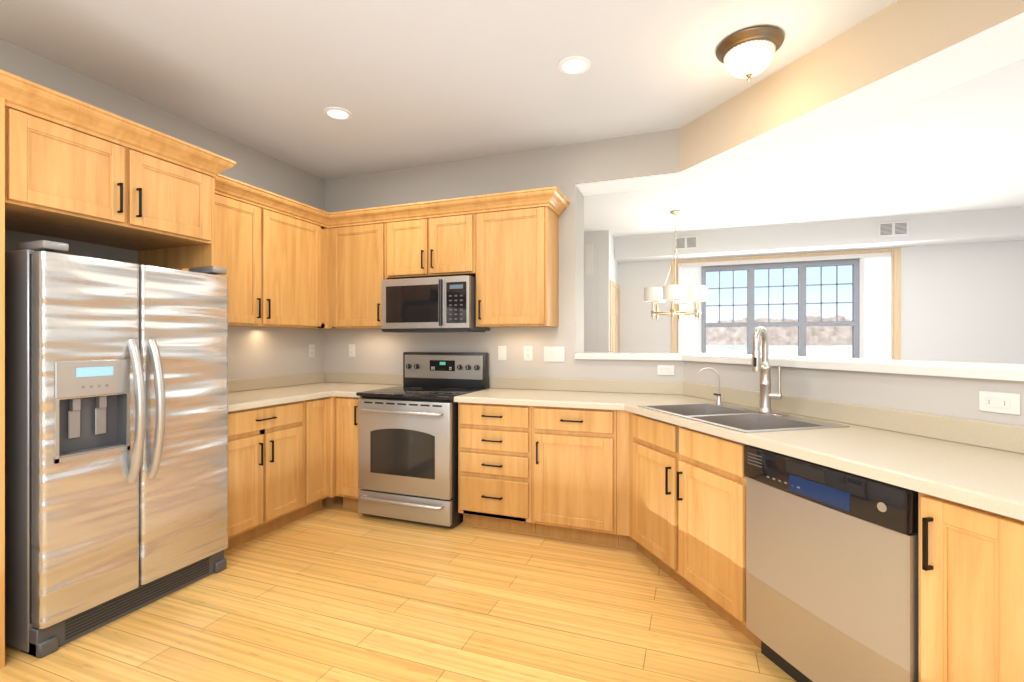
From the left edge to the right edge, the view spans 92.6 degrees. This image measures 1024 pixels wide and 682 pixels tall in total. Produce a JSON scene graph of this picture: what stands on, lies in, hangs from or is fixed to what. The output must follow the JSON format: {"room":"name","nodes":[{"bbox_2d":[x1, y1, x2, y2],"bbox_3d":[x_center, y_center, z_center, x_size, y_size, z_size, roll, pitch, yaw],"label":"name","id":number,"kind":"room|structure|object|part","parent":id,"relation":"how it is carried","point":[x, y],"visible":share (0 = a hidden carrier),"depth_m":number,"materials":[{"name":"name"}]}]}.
{"room":"kitchen","nodes":[
{"label":"kitchen","id":0,"kind":"room"},
{"bbox_2d":[0,38,324,385],"bbox_3d":[-2.329,-0.108,3.235,0.200,2.786,9.150,0,0,21],"label":"wall","id":1,"kind":"structure","parent":0,"point":[255,352],"depth_m":3.62,"materials":[{"name":"paint"}]},
{"bbox_2d":[0,93,219,252],"bbox_3d":[-2.159,-0.762,2.477,0.650,0.406,0.904,0,0,21],"label":"upper cabinet","id":2,"kind":"object","parent":1,"relation":"attached to","point":[62,177],"depth_m":2.30,"materials":[{"name":"brown wood"}]},
{"bbox_3d":[-2.155,0.160,2.475,0.658,2.250,0.946,0,0,21],"label":"cabinet fridge panel","id":3,"kind":"part","parent":2,"relation":"part of","materials":[{"name":"brown wood"}]},
{"bbox_2d":[138,189,327,328],"bbox_3d":[-1.917,-0.548,3.584,0.324,0.867,1.294,0,0,21],"label":"upper cabinet","id":4,"kind":"object","parent":1,"relation":"attached to","point":[275,259],"depth_m":3.52,"materials":[{"name":"brown wood"}]},
{"bbox_2d":[228,373,323,392],"bbox_3d":[-2.004,0.326,3.783,0.020,0.090,1.590,0,0,21],"label":"backsplash","id":5,"kind":"structure","parent":1,"relation":"attached to","point":[311,378],"depth_m":3.95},
{"bbox_2d":[309,344,314,356],"label":"wall plates","id":6,"kind":"object","parent":1,"relation":"attached to","point":[311,346],"depth_m":4.37,"materials":[{"name":"white plastic"}]},
{"bbox_2d":[309,344,314,357],"bbox_3d":[-1.788,0.080,4.372,0.010,0.116,0.072,0,0,21],"label":"outlet","id":7,"kind":"object","parent":6,"relation":"attached to","point":[311,346],"depth_m":4.37,"materials":[{"name":"white plastic"}]},
{"bbox_2d":[0,500,796,681],"bbox_3d":[1.593,1.335,2.160,8.500,0.100,10.300,0,0,21],"label":"floor","id":8,"kind":"structure","parent":0,"point":[337,592],"depth_m":2.26,"materials":[{"name":"brown wood"}]},
{"bbox_2d":[5,240,227,657],"bbox_3d":[-2.043,0.435,2.480,0.808,1.700,0.854,0,0,21],"label":"refrigerator","id":9,"kind":"object","parent":8,"relation":"on","point":[116,440],"visible":1,"depth_m":2.19,"materials":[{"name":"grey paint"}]},
{"bbox_3d":[-1.868,0.397,2.162,0.084,1.527,0.376,0,0,21],"label":"door","id":10,"kind":"part","parent":9,"relation":"part of","materials":[{"name":"silver metal"}]},
{"bbox_2d":[224,409,303,551],"bbox_3d":[-1.881,0.848,3.259,0.620,0.873,0.700,0,0,21],"label":"base cabinet","id":11,"kind":"object","parent":8,"relation":"on","point":[266,486],"depth_m":3.13,"materials":[{"name":"brown wood"}]},
{"bbox_2d":[228,381,402,416],"bbox_3d":[-1.593,0.391,3.627,0.900,0.039,1.592,0,0,21],"label":"countertop","id":12,"kind":"structure","parent":11,"relation":"on","point":[249,402],"depth_m":3.52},
{"bbox_2d":[304,405,331,516],"bbox_3d":[-1.694,0.848,3.731,0.638,0.873,0.315,0,0,21],"label":"base cabinet","id":13,"kind":"object","parent":8,"relation":"on","point":[317,467],"depth_m":3.61,"materials":[{"name":"brown wood"}]},
{"bbox_2d":[332,397,361,508],"bbox_3d":[-1.155,0.848,3.972,0.320,0.873,0.638,0,0,21],"label":"base cabinet","id":14,"kind":"object","parent":8,"relation":"on","point":[345,488],"depth_m":3.70,"materials":[{"name":"brown wood"}]},
{"bbox_2d":[356,352,488,527],"bbox_3d":[-0.667,0.685,3.715,0.762,1.200,0.731,0,0,21],"label":"range","id":15,"kind":"object","parent":8,"relation":"on","point":[408,450],"visible":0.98,"depth_m":3.45,"materials":[{"name":"silver metal"}]},
{"bbox_2d":[458,469,531,533],"bbox_3d":[-0.020,0.848,3.556,0.534,0.873,0.618,0,0,21],"label":"drawer","id":16,"kind":"object","parent":8,"relation":"on","point":[502,501],"depth_m":3.28,"materials":[{"name":"brown wood"}]},
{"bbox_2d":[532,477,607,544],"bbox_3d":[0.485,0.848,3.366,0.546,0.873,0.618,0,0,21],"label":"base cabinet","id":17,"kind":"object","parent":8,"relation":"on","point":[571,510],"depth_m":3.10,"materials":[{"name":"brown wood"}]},
{"bbox_2d":[608,393,899,647],"bbox_3d":[1.134,0.826,2.530,1.037,0.918,1.143,0,0,21],"label":"base cabinet","id":18,"kind":"object","parent":8,"relation":"on","point":[698,539],"depth_m":2.41,"materials":[{"name":"brown wood"}]},
{"bbox_2d":[268,389,1023,524],"bbox_3d":[0.749,0.391,2.425,2.790,0.039,2.195,0,0,21],"label":"countertop","id":19,"kind":"structure","parent":18,"relation":"on","point":[963,469],"depth_m":2.39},
{"bbox_2d":[697,367,722,404],"bbox_3d":[1.173,0.258,2.899,0.135,0.215,0.055,0,0,21],"label":"faucet","id":20,"kind":"object","parent":19,"relation":"on","point":[718,402],"depth_m":2.87,"materials":[{"name":"silver metal"}]},
{"bbox_2d":[743,326,788,416],"bbox_3d":[1.301,0.143,2.508,0.188,0.446,0.278,0,0,21],"label":"faucet","id":21,"kind":"object","parent":19,"relation":"on","point":[780,403],"depth_m":2.51,"materials":[{"name":"silver metal"}]},
{"bbox_2d":[744,445,918,681],"bbox_3d":[1.328,0.851,1.771,0.629,0.868,0.643,0,0,-15],"label":"dishwasher","id":22,"kind":"object","parent":8,"relation":"on","point":[832,574],"visible":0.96,"depth_m":1.62,"materials":[{"name":"grey metal"}]},
{"bbox_2d":[919,517,1023,681],"bbox_3d":[1.471,0.848,1.333,0.648,0.873,0.570,0,0,21],"label":"base cabinet","id":23,"kind":"object","parent":8,"relation":"on","point":[971,573],"depth_m":1.25,"materials":[{"name":"brown wood"}]},
{"bbox_2d":[325,144,583,389],"bbox_3d":[-0.575,-0.108,4.258,2.365,2.786,0.300,0,0,21],"label":"wall","id":24,"kind":"structure","parent":0,"point":[378,351],"depth_m":3.96,"materials":[{"name":"paint"}]},
{"bbox_2d":[349,344,354,356],"label":"wall plates","id":25,"kind":"object","parent":24,"relation":"attached to","point":[351,346],"depth_m":4.42,"materials":[{"name":"white plastic"}]},
{"bbox_2d":[348,344,355,357],"bbox_3d":[-1.446,0.080,4.418,0.072,0.116,0.010,0,0,21],"label":"outlet","id":26,"kind":"object","parent":25,"relation":"attached to","point":[351,346],"depth_m":4.42,"materials":[{"name":"white plastic"}]},
{"bbox_2d":[328,217,383,328],"bbox_3d":[-1.233,-0.548,4.169,0.580,0.867,0.324,0,0,21],"label":"upper cabinet","id":27,"kind":"object","parent":24,"relation":"attached to","point":[355,248],"depth_m":4.02,"materials":[{"name":"brown wood"}]},
{"bbox_2d":[384,209,475,279],"bbox_3d":[-0.592,-0.748,3.928,0.786,0.466,0.324,0,0,21],"label":"upper cabinet","id":28,"kind":"object","parent":24,"relation":"attached to","point":[442,244],"depth_m":3.77,"materials":[{"name":"brown wood"}]},
{"bbox_2d":[381,275,489,332],"bbox_3d":[-0.606,-0.282,3.878,0.758,0.410,0.427,0,0,21],"label":"microwave","id":29,"kind":"object","parent":28,"relation":"attached to","point":[431,305],"visible":1,"depth_m":3.69,"materials":[{"name":"grey metal"}]},
{"bbox_2d":[498,346,505,359],"label":"wall plates","id":30,"kind":"object","parent":24,"relation":"attached to","point":[501,349],"depth_m":3.90,"materials":[{"name":"white plastic"}]},
{"bbox_2d":[497,345,506,360],"bbox_3d":[-0.079,0.090,3.905,0.072,0.116,0.008,0,0,21],"label":"switch","id":31,"kind":"object","parent":30,"relation":"attached to","point":[501,349],"depth_m":3.90,"materials":[{"name":"white plastic"}]},
{"bbox_2d":[324,373,683,392],"bbox_3d":[-0.257,0.326,3.967,3.121,0.090,0.020,0,0,21],"label":"backsplash","id":32,"kind":"structure","parent":24,"relation":"attached to","point":[581,385],"depth_m":3.74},
{"bbox_2d":[472,201,559,327],"bbox_3d":[0.039,-0.548,3.691,0.557,0.867,0.324,0,0,21],"label":"upper cabinet","id":33,"kind":"object","parent":24,"relation":"attached to","point":[517,273],"depth_m":3.55,"materials":[{"name":"brown wood"}]},
{"bbox_3d":[-0.980,-1.004,2.807,2.018,0.121,2.698,0,0,21],"label":"cabinet crown","id":34,"kind":"part","parent":33,"relation":"part of","materials":[{"name":"brown wood"}]},
{"bbox_2d":[524,346,532,360],"label":"wall plates","id":35,"kind":"object","parent":24,"relation":"attached to","point":[528,350],"depth_m":3.82,"materials":[{"name":"white plastic"}]},
{"bbox_2d":[523,346,532,360],"bbox_3d":[0.126,0.090,3.827,0.072,0.116,0.010,0,0,21],"label":"outlet","id":36,"kind":"object","parent":35,"relation":"attached to","point":[528,350],"depth_m":3.82,"materials":[{"name":"white plastic"}]},
{"bbox_2d":[544,347,564,361],"label":"wall plates","id":37,"kind":"object","parent":24,"relation":"attached to","point":[551,354],"depth_m":3.75,"materials":[{"name":"white plastic"}]},
{"bbox_2d":[543,346,564,361],"bbox_3d":[0.323,0.095,3.753,0.165,0.116,0.010,0,0,21],"label":"switch","id":38,"kind":"object","parent":37,"relation":"attached to","point":[551,354],"depth_m":3.75,"materials":[{"name":"white plastic"}]},
{"bbox_2d":[575,0,1023,195],"bbox_3d":[1.646,-1.345,2.084,3.322,0.311,2.807,0,0,21],"label":"header","id":39,"kind":"object","parent":24,"relation":"attached to","point":[897,54],"visible":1,"depth_m":2.51,"materials":[{"name":"paint"}]},
{"bbox_2d":[0,0,1023,236],"bbox_3d":[1.593,-1.551,2.160,8.500,0.100,10.300,0,0,21],"label":"ceiling","id":40,"kind":"structure","parent":0,"point":[410,83],"depth_m":2.91,"materials":[{"name":"white paint"}]},
{"bbox_2d":[324,107,351,119],"bbox_3d":[-1.142,-1.496,3.211,0.175,0.009,0.175,0,0,-24],"label":"recessed light","id":41,"kind":"object","parent":40,"relation":"in","point":[337,112],"depth_m":3.21,"materials":[{"name":"white"}]},
{"bbox_2d":[558,56,590,74],"bbox_3d":[0.337,-1.496,2.654,0.175,0.009,0.175,0,0,-24],"label":"recessed light","id":42,"kind":"object","parent":40,"relation":"in","point":[572,64],"depth_m":2.65,"materials":[{"name":"white"}]},
{"bbox_2d":[644,210,707,319],"bbox_3d":[1.887,-0.878,5.640,0.689,1.246,0.733,0,0,21],"label":"chandelier","id":43,"kind":"object","parent":40,"relation":"hanging from","point":[675,294],"visible":1,"depth_m":5.53,"materials":[{"name":"beige metal"}]},
{"bbox_2d":[716,25,783,80],"bbox_3d":[1.197,-1.408,2.470,0.304,0.184,0.304,0,0,18],"label":"ceiling light","id":44,"kind":"object","parent":40,"relation":"attached to","point":[749,53],"depth_m":2.39,"materials":[{"name":"white glass"}]},
{"bbox_2d":[584,231,597,351],"bbox_3d":[0.270,-0.108,7.065,1.969,2.786,0.150,0,0,21],"label":"wall","id":45,"kind":"structure","parent":0,"point":[590,313],"depth_m":6.68,"materials":[{"name":"white paint"}]},
{"bbox_2d":[598,231,618,351],"bbox_3d":[1.428,-0.108,7.132,0.150,2.786,1.090,0,0,21],"label":"wall","id":46,"kind":"structure","parent":0,"point":[608,267],"depth_m":6.63,"materials":[{"name":"white paint"}]},
{"bbox_2d":[610,280,619,352],"bbox_3d":[1.481,0.220,7.034,0.015,2.130,0.825,0,0,21],"label":"door","id":47,"kind":"structure","parent":46,"relation":"in","point":[614,317],"depth_m":6.99,"materials":[{"name":"brown wood"}]},
{"bbox_2d":[575,359,1023,425],"bbox_3d":[1.422,0.708,2.167,2.844,1.155,2.808,0,0,21],"label":"wall","id":48,"kind":"structure","parent":0,"point":[957,397],"depth_m":2.24,"materials":[{"name":"paint"}]},
{"bbox_2d":[657,365,674,374],"label":"wall plates","id":49,"kind":"object","parent":48,"relation":"attached to","point":[661,369],"depth_m":3.46,"materials":[{"name":"white plastic"}]},
{"bbox_2d":[657,364,674,375],"bbox_3d":[1.090,0.200,3.464,0.116,0.072,0.010,0,0,21],"label":"outlet","id":50,"kind":"object","parent":49,"relation":"attached to","point":[661,369],"depth_m":3.46,"materials":[{"name":"white plastic"}]},
{"bbox_2d":[575,352,1023,380],"bbox_3d":[1.436,0.107,2.169,2.867,0.044,2.856,0,0,21],"label":"ledge","id":51,"kind":"object","parent":48,"relation":"on","point":[1004,371],"depth_m":2.19,"materials":[{"name":"white paint"}]},
{"bbox_2d":[979,391,1019,414],"label":"wall plates","id":52,"kind":"object","parent":48,"relation":"attached to","point":[1001,402],"depth_m":1.68,"materials":[{"name":"white plastic"}]},
{"bbox_2d":[978,390,1019,414],"bbox_3d":[1.682,0.210,1.690,0.070,0.072,0.094,0,0,21],"label":"outlet","id":53,"kind":"object","parent":52,"relation":"attached to","point":[996,402],"depth_m":1.68,"materials":[{"name":"white plastic"}]},
{"bbox_2d":[614,207,1023,262],"bbox_3d":[4.295,-1.348,6.192,5.880,0.306,0.429,0,0,21],"label":"wall","id":54,"kind":"structure","parent":0,"point":[984,226],"depth_m":6.13,"materials":[{"name":"white paint"}]},
{"bbox_2d":[674,236,697,249],"bbox_3d":[2.374,-1.350,6.679,0.310,0.180,0.010,0,0,21],"label":"air vent","id":55,"kind":"object","parent":54,"relation":"in","point":[687,242],"depth_m":6.67,"materials":[{"name":"white metal"}]},
{"bbox_2d":[674,235,697,249],"bbox_3d":[2.374,-1.350,6.679,0.310,0.180,0.010,0,0,21],"label":"vent grille","id":56,"kind":"object","parent":55,"relation":"attached to","point":[687,242],"depth_m":6.67,"materials":[{"name":"white metal"}]},
{"bbox_2d":[878,220,908,237],"bbox_3d":[4.564,-1.350,5.855,0.310,0.180,0.010,0,0,21],"label":"air vent","id":57,"kind":"object","parent":54,"relation":"in","point":[893,229],"depth_m":5.85,"materials":[{"name":"white metal"}]},
{"bbox_2d":[877,220,908,237],"bbox_3d":[4.564,-1.350,5.855,0.310,0.180,0.010,0,0,21],"label":"vent grille","id":58,"kind":"object","parent":57,"relation":"attached to","point":[896,228],"depth_m":5.85,"materials":[{"name":"white metal"}]},
{"bbox_2d":[619,241,1023,363],"bbox_3d":[4.407,-0.108,6.487,5.880,2.786,0.200,0,0,21],"label":"wall","id":59,"kind":"structure","parent":0,"point":[962,302],"depth_m":6.03,"materials":[{"name":"white paint"}]},
{"bbox_2d":[671,248,900,359],"bbox_3d":[3.650,-0.287,6.748,2.760,1.795,0.240,0,0,21],"label":"window","id":60,"kind":"structure","parent":59,"relation":"in","point":[875,323],"depth_m":6.59,"materials":[{"name":"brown wood"}]},
{"label":"outside","id":61,"kind":"structure","parent":0,"visible":0},
{"bbox_2d":[706,265,851,357],"bbox_3d":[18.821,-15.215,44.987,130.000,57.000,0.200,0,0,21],"label":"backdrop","id":62,"kind":"structure","parent":61,"point":[830,338],"depth_m":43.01,"materials":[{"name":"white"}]}
]}

